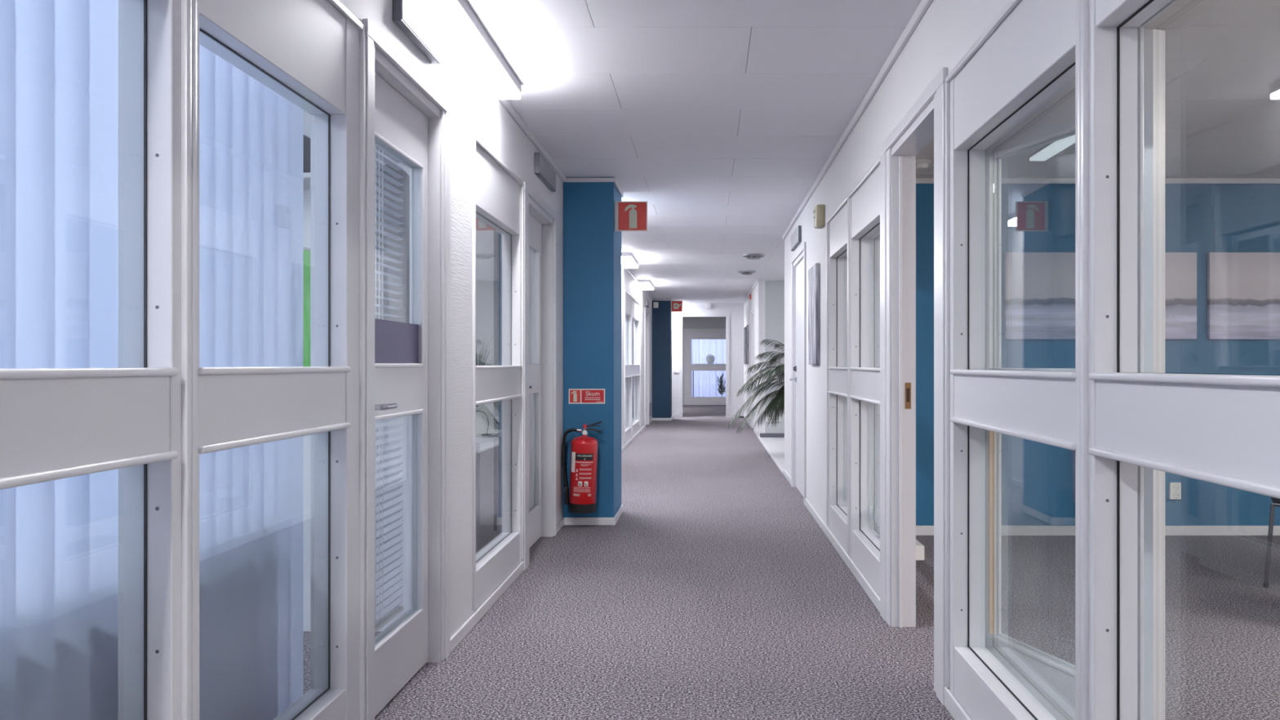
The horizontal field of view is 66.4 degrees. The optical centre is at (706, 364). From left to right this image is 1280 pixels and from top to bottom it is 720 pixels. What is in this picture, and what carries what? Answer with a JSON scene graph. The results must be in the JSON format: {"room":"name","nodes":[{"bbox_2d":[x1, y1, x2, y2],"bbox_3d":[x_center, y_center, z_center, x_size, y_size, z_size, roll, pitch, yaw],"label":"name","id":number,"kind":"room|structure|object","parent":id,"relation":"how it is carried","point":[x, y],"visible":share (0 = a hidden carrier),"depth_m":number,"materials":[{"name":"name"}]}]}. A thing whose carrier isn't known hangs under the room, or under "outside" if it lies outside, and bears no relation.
{"room":"office corridor","nodes":[
{"label":"office corridor","id":0,"kind":"room"},
{"bbox_2d":[303,110,409,631],"bbox_3d":[-2.667,-0.075,4.240,3.065,2.450,0.080,0,0,0],"label":"wall office partition","id":1,"kind":"structure","parent":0,"point":[405,427],"depth_m":4.20,"materials":[{"name":"white paint"}]},
{"bbox_2d":[303,246,310,366],"bbox_3d":[-1.600,-0.153,3.985,0.406,0.646,0.430,0,0,0],"label":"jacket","id":2,"kind":"object","parent":1,"relation":"hanging from","point":[306,250],"visible":0.04,"depth_m":3.78,"materials":[{"name":"green fabric"}]},
{"bbox_2d":[303,172,310,188],"bbox_3d":[-1.850,-0.701,4.040,0.700,0.142,0.240,0,0,0],"label":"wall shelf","id":3,"kind":"object","parent":1,"relation":"attached to","point":[306,175],"visible":0.02,"depth_m":3.98,"materials":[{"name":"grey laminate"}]},
{"bbox_2d":[303,134,310,172],"bbox_3d":[-1.760,-0.861,4.055,0.200,0.178,0.170,0,0,0],"label":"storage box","id":4,"kind":"object","parent":3,"relation":"on","point":[306,140],"visible":0.04,"depth_m":4.04,"materials":[{"name":"grey plastic"}]},
{"bbox_2d":[374,164,409,323],"bbox_3d":[-1.297,-0.408,4.051,0.257,0.876,0.268,0,0,36],"label":"blind","id":5,"kind":"object","parent":1,"relation":"hanging from","point":[405,204],"visible":0.25,"depth_m":3.98,"materials":[{"name":"white plastic"}]},
{"bbox_2d":[338,0,652,637],"bbox_3d":[-1.127,-0.095,9.900,0.195,2.490,23.000,0,0,0],"label":"wall","id":6,"kind":"structure","parent":0,"point":[473,104],"depth_m":4.16,"materials":[{"name":"white paint"}]},
{"bbox_2d":[0,0,191,719],"bbox_3d":[-1.077,0.070,1.435,0.117,2.160,0.990,0,0,0],"label":"window","id":7,"kind":"structure","parent":6,"relation":"in","point":[55,424],"depth_m":1.88,"materials":[{"name":"white paint"}]},
{"bbox_2d":[0,0,117,719],"bbox_3d":[-1.190,0.070,0.999,0.055,1.960,2.062,0,0,0],"label":"vertical blind","id":8,"kind":"object","parent":7,"relation":"attached to","point":[59,58],"visible":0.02,"depth_m":1.79,"materials":[{"name":"white fabric"}]},
{"bbox_2d":[146,0,365,719],"bbox_3d":[-1.077,0.070,2.420,0.117,2.160,0.980,0,0,0],"label":"window","id":9,"kind":"structure","parent":6,"relation":"in","point":[310,53],"depth_m":2.79,"materials":[{"name":"white paint"}]},
{"bbox_2d":[199,44,303,719],"bbox_3d":[-1.190,0.070,2.450,0.048,1.960,0.790,0,0,0],"label":"vertical blind","id":10,"kind":"object","parent":9,"relation":"attached to","point":[251,136],"visible":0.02,"depth_m":2.48,"materials":[{"name":"fabric"}]},
{"bbox_2d":[374,145,404,623],"bbox_3d":[-1.140,0.072,3.362,0.024,1.653,0.535,0,0,0],"label":"blind","id":11,"kind":"object","parent":6,"relation":"attached to","point":[397,610],"depth_m":3.46,"materials":[{"name":"grey"}]},
{"bbox_2d":[362,18,450,719],"bbox_3d":[-1.085,0.058,3.385,0.151,2.185,0.950,0,0,0],"label":"door","id":12,"kind":"structure","parent":6,"relation":"in","point":[408,119],"depth_m":3.60,"materials":[{"name":"white paint"}]},
{"bbox_2d":[392,0,440,64],"bbox_3d":[-1.014,-1.202,3.425,0.032,0.155,0.470,0,0,0],"label":"wall light","id":13,"kind":"object","parent":6,"relation":"attached to","point":[412,17],"visible":1,"depth_m":3.40,"materials":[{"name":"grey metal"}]},
{"bbox_2d":[471,134,524,614],"bbox_3d":[-1.077,0.070,4.855,0.117,2.160,1.150,0,0,0],"label":"window","id":14,"kind":"structure","parent":6,"relation":"in","point":[497,192],"depth_m":5.12,"materials":[{"name":"white paint"}]},
{"bbox_2d":[422,0,653,300],"bbox_3d":[-1.064,-1.323,9.155,0.112,0.035,21.510,0,0,0],"label":"crown molding","id":15,"kind":"structure","parent":6,"relation":"attached to","point":[505,103],"depth_m":5.72,"materials":[{"name":"white paint"}]},
{"bbox_2d":[521,182,556,570],"bbox_3d":[-1.081,0.065,6.015,0.134,2.170,1.170,0,0,0],"label":"door","id":16,"kind":"structure","parent":6,"relation":"in","point":[540,219],"depth_m":6.40,"materials":[{"name":"white paint"}]},
{"bbox_2d":[534,152,555,191],"bbox_3d":[-1.014,-1.202,6.135,0.032,0.125,0.630,0,0,0],"label":"door sign","id":17,"kind":"object","parent":6,"relation":"attached to","point":[543,170],"visible":1,"depth_m":6.04,"materials":[{"name":"grey metal"}]},
{"bbox_2d":[450,417,652,652],"bbox_3d":[-1.069,1.120,9.158,0.102,0.060,21.515,0,0,0],"label":"baseboard","id":18,"kind":"structure","parent":6,"relation":"attached to","point":[464,630],"depth_m":4.60,"materials":[{"name":"white paint"}]},
{"bbox_2d":[624,289,632,444],"bbox_3d":[-1.167,0.070,13.850,0.117,2.160,1.300,0,0,0],"label":"window","id":19,"kind":"structure","parent":6,"relation":"in","point":[628,297],"depth_m":14.31,"materials":[{"name":"white paint"}]},
{"bbox_2d":[631,297,640,437],"bbox_3d":[-1.167,0.070,15.400,0.117,2.160,1.800,0,0,0],"label":"window","id":20,"kind":"structure","parent":6,"relation":"in","point":[636,305],"depth_m":15.94,"materials":[{"name":"white paint"}]},
{"bbox_2d":[644,307,648,428],"bbox_3d":[-1.164,0.065,18.100,0.122,2.170,1.200,0,0,0],"label":"door","id":21,"kind":"structure","parent":6,"relation":"in","point":[646,311],"depth_m":18.60,"materials":[{"name":"white paint"}]},
{"bbox_2d":[645,299,648,307],"bbox_3d":[-1.104,-1.130,18.100,0.032,0.120,0.600,0,0,0],"label":"door sign","id":22,"kind":"object","parent":6,"relation":"attached to","point":[646,300],"visible":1,"depth_m":17.93,"materials":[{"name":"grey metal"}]},
{"bbox_2d":[648,402,651,417],"bbox_3d":[-1.111,0.885,19.100,0.018,0.270,0.500,0,0,0],"label":"air vent","id":23,"kind":"object","parent":6,"relation":"in","point":[650,403],"visible":0.99,"depth_m":19.04,"materials":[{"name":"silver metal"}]},
{"bbox_2d":[475,218,531,524],"bbox_3d":[-2.667,-0.075,7.050,3.065,2.450,0.100,0,0,0],"label":"wall","id":24,"kind":"structure","parent":0,"point":[484,233],"depth_m":7.00,"materials":[{"name":"white paint"}]},
{"bbox_2d":[562,177,623,524],"bbox_3d":[-0.842,-0.095,7.293,0.377,2.490,0.654,0,0,0],"label":"wall column","id":25,"kind":"structure","parent":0,"point":[592,246],"depth_m":6.98,"materials":[{"name":"blue paint"}]},
{"bbox_2d":[561,421,601,513],"bbox_3d":[-0.873,0.720,6.868,0.225,0.642,0.212,0,0,-41],"label":"fire extinguisher","id":26,"kind":"object","parent":25,"relation":"attached to","point":[584,448],"visible":1,"depth_m":6.79,"materials":[{"name":"red metal"}]},
{"bbox_2d":[573,461,592,496],"bbox_3d":[-0.861,0.797,6.782,0.134,0.242,0.025,0,0,-5],"label":"print","id":27,"kind":"object","parent":26,"relation":"attached to","point":[583,470],"depth_m":6.78,"materials":[{"name":"white"}]},
{"bbox_2d":[568,388,604,404],"bbox_3d":[-0.859,0.229,6.978,0.260,0.107,0.005,0,0,0],"label":"sign","id":28,"kind":"object","parent":25,"relation":"attached to","point":[576,396],"visible":1,"depth_m":6.98,"materials":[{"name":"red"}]},
{"bbox_2d":[614,201,647,231],"bbox_3d":[-0.550,-1.072,7.060,0.240,0.216,0.010,0,0,0],"label":"fire extinguisher sign","id":29,"kind":"object","parent":25,"relation":"attached to","point":[628,215],"visible":1,"depth_m":7.06,"materials":[{"name":"red plastic"}]},
{"bbox_2d":[652,298,672,420],"bbox_3d":[-0.923,-0.095,20.258,0.393,2.490,0.684,0,0,0],"label":"wall","id":30,"kind":"structure","parent":0,"point":[662,315],"depth_m":19.93,"materials":[{"name":"blue paint"}]},
{"bbox_2d":[653,302,658,307],"bbox_3d":[-1.040,-1.210,19.890,0.100,0.120,0.080,0,0,0],"label":"detector","id":31,"kind":"object","parent":30,"relation":"attached to","point":[655,304],"visible":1,"depth_m":19.85,"materials":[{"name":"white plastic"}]},
{"bbox_2d":[671,300,682,311],"bbox_3d":[-0.615,-1.190,20.000,0.230,0.230,0.015,0,0,0],"label":"sign","id":32,"kind":"object","parent":30,"relation":"attached to","point":[676,305],"visible":1,"depth_m":20.00,"materials":[{"name":"red plastic"}]},
{"bbox_2d":[466,0,921,302],"bbox_3d":[0.680,-1.370,9.900,3.840,0.060,23.000,0,0,0],"label":"ceiling","id":33,"kind":"structure","parent":0,"point":[722,117],"depth_m":5.00,"materials":[{"name":"white paint"}]},
{"bbox_2d":[423,0,521,99],"bbox_3d":[-0.946,-1.304,4.050,0.117,0.073,1.231,0,0,0],"label":"ceiling light","id":34,"kind":"object","parent":33,"relation":"attached to","point":[456,18],"visible":1,"depth_m":3.90,"materials":[{"name":"white plastic"}]},
{"bbox_2d":[621,252,638,268],"bbox_3d":[-1.000,-1.304,12.250,0.189,0.073,1.200,0,0,0],"label":"ceiling light","id":35,"kind":"object","parent":33,"relation":"attached to","point":[628,260],"visible":0.71,"depth_m":12.09,"materials":[{"name":"white plastic"}]},
{"bbox_2d":[637,279,653,289],"bbox_3d":[-1.000,-1.304,16.000,0.189,0.073,1.200,0,0,0],"label":"ceiling light","id":36,"kind":"object","parent":33,"relation":"attached to","point":[645,284],"visible":1,"depth_m":15.57,"materials":[{"name":"white plastic"}]},
{"bbox_2d":[637,282,653,289],"bbox_3d":[-1.000,-1.280,16.000,0.181,0.025,1.192,0,0,0],"label":"diffuser","id":37,"kind":"object","parent":36,"relation":"attached to","point":[644,286],"depth_m":15.79,"materials":[{"name":"white plastic"}]},
{"bbox_2d":[737,270,755,275],"bbox_3d":[0.554,-1.313,13.677,0.237,0.054,0.609,0,0,0],"label":"valve","id":38,"kind":"object","parent":33,"relation":"attached to","point":[743,272],"visible":1,"depth_m":13.61,"materials":[{"name":"silver metal"}]},
{"bbox_2d":[742,253,764,259],"bbox_3d":[0.551,-1.313,11.655,0.264,0.054,0.530,0,0,0],"label":"valve","id":39,"kind":"object","parent":33,"relation":"attached to","point":[750,256],"visible":1,"depth_m":11.56,"materials":[{"name":"silver metal"}]},
{"bbox_2d":[682,316,725,404],"bbox_3d":[0.000,-0.095,26.150,6.600,2.490,9.700,0,0,0],"label":"wall","id":40,"kind":"structure","parent":0,"point":[688,322],"depth_m":27.60,"materials":[{"name":"grey paint"}]},
{"bbox_2d":[683,328,725,404],"bbox_3d":[0.470,0.070,27.646,2.260,2.160,0.117,0,0,0],"label":"window","id":41,"kind":"structure","parent":40,"relation":"in","point":[689,335],"depth_m":27.60,"materials":[{"name":"white paint"}]},
{"bbox_2d":[691,339,725,396],"bbox_3d":[0.465,0.015,28.049,2.170,2.030,0.127,0,0,0],"label":"curtain","id":42,"kind":"object","parent":40,"relation":"hanging from","point":[704,385],"visible":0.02,"depth_m":28.05,"materials":[{"name":"fabric"}]},
{"bbox_2d":[671,305,743,416],"bbox_3d":[-0.155,-0.095,21.360,1.930,2.490,0.120,0,0,0],"label":"wall","id":43,"kind":"structure","parent":0,"point":[735,313],"depth_m":21.30,"materials":[{"name":"white paint"}]},
{"bbox_2d":[679,313,728,417],"bbox_3d":[-0.055,0.020,21.293,1.090,2.260,0.015,0,0,0],"label":"end doorway","id":44,"kind":"structure","parent":43,"relation":"in","point":[681,315],"depth_m":21.29,"materials":[{"name":"white paint"}]},
{"bbox_2d":[672,413,743,417],"bbox_3d":[0.035,1.115,21.293,1.550,0.070,0.015,0,0,0],"label":"baseboard","id":45,"kind":"structure","parent":43,"relation":"attached to","point":[673,415],"depth_m":21.29,"materials":[{"name":"white paint"}]},
{"bbox_2d":[705,302,711,308],"bbox_3d":[0.027,-1.286,21.270,0.120,0.130,0.059,0,0,0],"label":"wall sensor","id":46,"kind":"object","parent":43,"relation":"attached to","point":[708,305],"visible":1,"depth_m":21.24,"materials":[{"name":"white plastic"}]},
{"bbox_2d":[682,302,743,305],"bbox_3d":[0.035,-1.315,21.285,1.550,0.050,0.030,0,0,0],"label":"crown molding","id":47,"kind":"structure","parent":43,"relation":"attached to","point":[683,304],"depth_m":21.27,"materials":[{"name":"white paint"}]},
{"bbox_2d":[693,354,725,364],"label":"ornament","id":48,"kind":"object","parent":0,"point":[710,358],"depth_m":27.74,"materials":[{"name":"white ceramic"}]},
{"bbox_2d":[764,280,784,433],"bbox_3d":[1.708,-0.095,12.745,1.585,2.490,5.310,0,0,0],"label":"wall","id":49,"kind":"structure","parent":0,"point":[774,290],"depth_m":15.30,"materials":[{"name":"grey paint"}]},
{"bbox_2d":[758,279,784,280],"bbox_3d":[1.605,-1.327,15.290,1.590,0.025,0.020,0,0,0],"label":"crown molding","id":50,"kind":"structure","parent":49,"relation":"attached to","point":[758,279],"depth_m":15.28,"materials":[{"name":"white paint"}]},
{"bbox_2d":[760,433,784,437],"bbox_3d":[1.615,1.112,15.293,1.570,0.064,0.015,0,0,0],"label":"baseboard","id":51,"kind":"structure","parent":49,"relation":"attached to","point":[762,435],"depth_m":15.28,"materials":[{"name":"grey wood"}]},
{"bbox_2d":[765,416,781,422],"bbox_3d":[1.045,0.860,15.288,0.246,0.082,0.024,0,0,0],"label":"wall socket","id":52,"kind":"object","parent":49,"relation":"attached to","point":[780,417],"visible":0.56,"depth_m":15.28,"materials":[{"name":"white plastic"}]},
{"bbox_2d":[303,404,1279,719],"bbox_3d":[0.650,1.197,14.700,9.900,0.106,32.600,0,0,0],"label":"floor","id":53,"kind":"structure","parent":0,"point":[714,593],"depth_m":4.40,"materials":[{"name":"grey carpet"}]},
{"bbox_2d":[475,429,502,553],"bbox_3d":[-1.830,0.786,5.950,1.100,0.728,0.760,0,0,0],"label":"desk","id":54,"kind":"object","parent":53,"relation":"on","point":[495,433],"visible":0.21,"depth_m":5.92,"materials":[{"name":"grey laminate"}]},
{"bbox_2d":[475,410,491,435],"bbox_3d":[-1.355,0.348,5.800,0.150,0.148,0.060,0,0,0],"label":"desk lamp","id":55,"kind":"object","parent":54,"relation":"on","point":[486,433],"visible":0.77,"depth_m":5.80,"materials":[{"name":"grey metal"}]},
{"bbox_2d":[475,333,502,431],"bbox_3d":[-1.442,0.107,6.107,0.640,0.630,0.697,0,0,14],"label":"potted plant","id":56,"kind":"object","parent":54,"relation":"on","point":[482,423],"visible":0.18,"depth_m":6.09,"materials":[{"name":"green plant"}]},
{"bbox_2d":[493,230,502,530],"bbox_3d":[-1.442,0.050,6.865,0.065,2.200,0.230,0,0,0],"label":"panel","id":57,"kind":"object","parent":53,"relation":"on","point":[497,237],"visible":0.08,"depth_m":6.75,"materials":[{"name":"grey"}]},
{"bbox_2d":[693,370,693,396],"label":"ornament","id":58,"kind":"object","parent":53,"relation":"on","point":[693,371],"depth_m":27.74,"materials":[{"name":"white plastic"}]},
{"bbox_2d":[714,372,725,395],"bbox_3d":[0.405,0.665,27.861,0.629,0.970,0.295,0,0,0],"label":"potted plant","id":59,"kind":"object","parent":53,"relation":"on","point":[721,380],"visible":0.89,"depth_m":27.83,"materials":[{"name":"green plant"}]},
{"bbox_2d":[728,338,784,432],"bbox_3d":[1.124,0.413,12.152,1.674,1.461,1.507,0,0,-12],"label":"potted palm","id":60,"kind":"object","parent":53,"relation":"on","point":[778,398],"visible":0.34,"depth_m":12.08,"materials":[{"name":"green plant"}]},
{"bbox_2d":[1262,497,1279,587],"bbox_3d":[3.233,0.720,5.002,0.541,0.861,0.501,0,0,-38],"label":"chair","id":61,"kind":"object","parent":53,"relation":"on","point":[1276,502],"visible":0.89,"depth_m":5.02,"materials":[{"name":"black metal"}]},
{"bbox_2d":[844,231,879,525],"bbox_3d":[3.257,-0.050,2.530,4.685,2.400,8.260,0,0,0],"label":"wall","id":62,"kind":"structure","parent":0,"point":[874,242],"depth_m":6.56,"materials":[{"name":"white paint"}]},
{"bbox_2d":[743,0,1010,528],"bbox_3d":[0.863,-0.095,9.900,0.105,2.490,23.000,0,0,0],"label":"wall","id":63,"kind":"structure","parent":0,"point":[948,29],"depth_m":5.84,"materials":[{"name":"white paint"}]},
{"bbox_2d":[743,327,746,364],"bbox_3d":[0.798,-0.390,20.400,0.021,0.760,0.600,0,0,0],"label":"framed picture","id":64,"kind":"object","parent":63,"relation":"attached to","point":[744,328],"visible":1,"depth_m":20.46,"materials":[{"name":"grey stone"}]},
{"bbox_2d":[743,327,745,364],"bbox_3d":[0.793,-0.390,20.400,0.010,0.760,0.600,0,0,0],"label":"picture frame","id":65,"kind":"object","parent":64,"relation":"attached to","point":[744,327],"depth_m":20.46,"materials":[{"name":"grey stone"}]},
{"bbox_2d":[746,324,748,364],"bbox_3d":[0.798,-0.390,19.200,0.021,0.760,0.600,0,0,0],"label":"framed picture","id":66,"kind":"object","parent":63,"relation":"attached to","point":[747,326],"visible":1,"depth_m":19.23,"materials":[{"name":"grey stone"}]},
{"bbox_2d":[746,324,747,364],"bbox_3d":[0.793,-0.390,19.200,0.010,0.760,0.600,0,0,0],"label":"picture frame","id":67,"kind":"object","parent":66,"relation":"attached to","point":[747,325],"depth_m":19.23,"materials":[{"name":"grey stone"}]},
{"bbox_2d":[750,306,755,431],"bbox_3d":[0.854,0.085,17.100,0.122,2.130,1.200,0,0,0],"label":"door","id":68,"kind":"structure","parent":63,"relation":"in","point":[753,310],"depth_m":17.60,"materials":[{"name":"white paint"}]},
{"bbox_2d":[757,435,783,474],"bbox_3d":[0.810,1.136,12.745,0.040,0.028,5.110,0,0,0],"label":"trim","id":69,"kind":"structure","parent":63,"relation":"attached to","point":[775,460],"depth_m":12.06,"materials":[{"name":"white paint"}]},
{"bbox_2d":[791,225,801,251],"bbox_3d":[0.794,-1.120,8.700,0.032,0.140,0.700,0,0,0],"label":"door sign","id":70,"kind":"object","parent":63,"relation":"attached to","point":[796,237],"visible":1,"depth_m":8.50,"materials":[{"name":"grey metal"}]},
{"bbox_2d":[789,241,806,505],"bbox_3d":[0.840,0.075,8.585,0.151,2.150,1.270,0,0,0],"label":"door","id":71,"kind":"structure","parent":63,"relation":"in","point":[798,261],"depth_m":8.73,"materials":[{"name":"white paint"}]},
{"bbox_2d":[808,262,819,364],"bbox_3d":[0.794,-0.362,7.240,0.029,0.725,0.520,0,0,0],"label":"canvas painting","id":72,"kind":"object","parent":63,"relation":"attached to","point":[814,272],"visible":1,"depth_m":7.08,"materials":[{"name":"grey paint"}]},
{"bbox_2d":[813,204,824,228],"bbox_3d":[0.775,-1.025,6.764,0.069,0.150,0.132,0,0,0],"label":"speaker","id":73,"kind":"object","parent":63,"relation":"attached to","point":[819,218],"depth_m":6.71,"materials":[{"name":"beige plastic"}]},
{"bbox_2d":[742,0,933,304],"bbox_3d":[0.799,-1.320,9.830,0.022,0.040,22.860,0,0,0],"label":"crown molding","id":74,"kind":"structure","parent":63,"relation":"attached to","point":[924,5],"depth_m":4.74,"materials":[{"name":"white paint"}]},
{"bbox_2d":[826,196,867,556],"bbox_3d":[0.857,0.095,6.020,0.117,2.110,0.980,0,0,0],"label":"window","id":75,"kind":"structure","parent":63,"relation":"in","point":[837,224],"depth_m":6.45,"materials":[{"name":"white paint"}]},
{"bbox_2d":[743,414,971,719],"bbox_3d":[0.804,1.116,9.840,0.012,0.068,22.880,0,0,0],"label":"baseboard","id":76,"kind":"structure","parent":63,"relation":"attached to","point":[952,704],"depth_m":5.05,"materials":[{"name":"white paint"}]},
{"bbox_2d":[847,156,880,597],"bbox_3d":[0.857,0.095,5.005,0.117,2.110,1.050,0,0,0],"label":"window","id":77,"kind":"structure","parent":63,"relation":"in","point":[864,200],"depth_m":5.48,"materials":[{"name":"white paint"}]},
{"bbox_2d":[844,484,924,559],"bbox_3d":[0.938,0.833,5.400,0.045,0.065,2.200,0,0,0],"label":"radiator","id":78,"kind":"object","parent":63,"relation":"attached to","point":[874,512],"visible":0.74,"depth_m":5.24,"materials":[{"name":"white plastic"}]},
{"bbox_2d":[880,66,947,706],"bbox_3d":[0.854,0.075,3.875,0.122,2.150,1.210,0,0,0],"label":"door frame","id":79,"kind":"structure","parent":63,"relation":"in","point":[925,121],"depth_m":4.27,"materials":[{"name":"white paint"}]},
{"bbox_2d":[945,0,1079,719],"bbox_3d":[0.857,0.095,2.680,0.117,2.110,1.180,0,0,0],"label":"window","id":80,"kind":"structure","parent":63,"relation":"in","point":[1029,52],"depth_m":3.00,"materials":[{"name":"white paint"}]},
{"bbox_2d":[984,29,1164,719],"bbox_3d":[1.105,0.121,3.057,0.115,2.042,0.894,0,0,-18],"label":"window frame","id":81,"kind":"structure","parent":63,"relation":"in","point":[1051,679],"depth_m":2.95,"materials":[{"name":"white paint"}]},
{"bbox_2d":[1080,0,1279,719],"bbox_3d":[0.857,0.095,1.545,0.117,2.110,1.090,0,0,0],"label":"window","id":82,"kind":"structure","parent":63,"relation":"in","point":[1223,429],"depth_m":2.04,"materials":[{"name":"white paint"}]},
{"bbox_2d":[915,183,1279,525],"bbox_3d":[3.400,-0.050,6.610,4.200,2.400,0.100,0,0,0],"label":"wall","id":83,"kind":"structure","parent":0,"point":[1038,478],"depth_m":6.56,"materials":[{"name":"blue paint"}]},
{"bbox_2d":[869,525,1279,535],"bbox_3d":[3.208,1.117,6.553,4.585,0.066,0.015,0,0,0],"label":"baseboard","id":84,"kind":"structure","parent":83,"relation":"attached to","point":[920,530],"depth_m":6.54,"materials":[{"name":"white paint"}]},
{"bbox_2d":[915,177,1279,183],"bbox_3d":[3.208,-1.232,6.550,4.585,0.035,0.020,0,0,0],"label":"crown molding","id":85,"kind":"structure","parent":83,"relation":"attached to","point":[918,180],"depth_m":6.54,"materials":[{"name":"white paint"}]},
{"bbox_2d":[1004,252,1196,339],"bbox_3d":[2.640,-0.459,6.542,1.280,0.582,0.033,0,0,0],"label":"seascape painting","id":86,"kind":"object","parent":83,"relation":"attached to","point":[1039,287],"visible":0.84,"depth_m":6.53,"materials":[{"name":"paint"}]},
{"bbox_2d":[1168,482,1181,499],"bbox_3d":[3.145,0.850,6.548,0.075,0.115,0.024,0,0,0],"label":"wall socket","id":87,"kind":"object","parent":83,"relation":"attached to","point":[1175,488],"visible":1,"depth_m":6.54,"materials":[{"name":"white plastic"}]},
{"bbox_2d":[1207,252,1279,339],"bbox_3d":[4.003,-0.459,6.542,1.275,0.582,0.033,0,0,0],"label":"seascape painting","id":88,"kind":"object","parent":83,"relation":"attached to","point":[1243,288],"visible":1,"depth_m":6.53,"materials":[{"name":"paint"}]},
{"bbox_2d":[915,0,1279,177],"bbox_3d":[3.265,-1.280,2.575,4.670,0.060,8.350,0,0,0],"label":"ceiling","id":89,"kind":"structure","parent":0,"point":[1222,57],"depth_m":4.58,"materials":[{"name":"white paint"}]},
{"bbox_2d":[915,159,931,169],"bbox_3d":[1.320,-1.225,6.000,0.120,0.050,0.119,0,0,0],"label":"smoke detector","id":90,"kind":"object","parent":89,"relation":"attached to","point":[921,164],"visible":0.79,"depth_m":5.96,"materials":[{"name":"white plastic"}]},
{"bbox_2d":[1028,134,1075,160],"bbox_3d":[1.980,-1.234,5.200,0.100,0.031,1.300,0,0,0],"label":"recessed light","id":91,"kind":"object","parent":89,"relation":"in","point":[1051,149],"visible":0.44,"depth_m":5.55,"materials":[{"name":"white plastic"}]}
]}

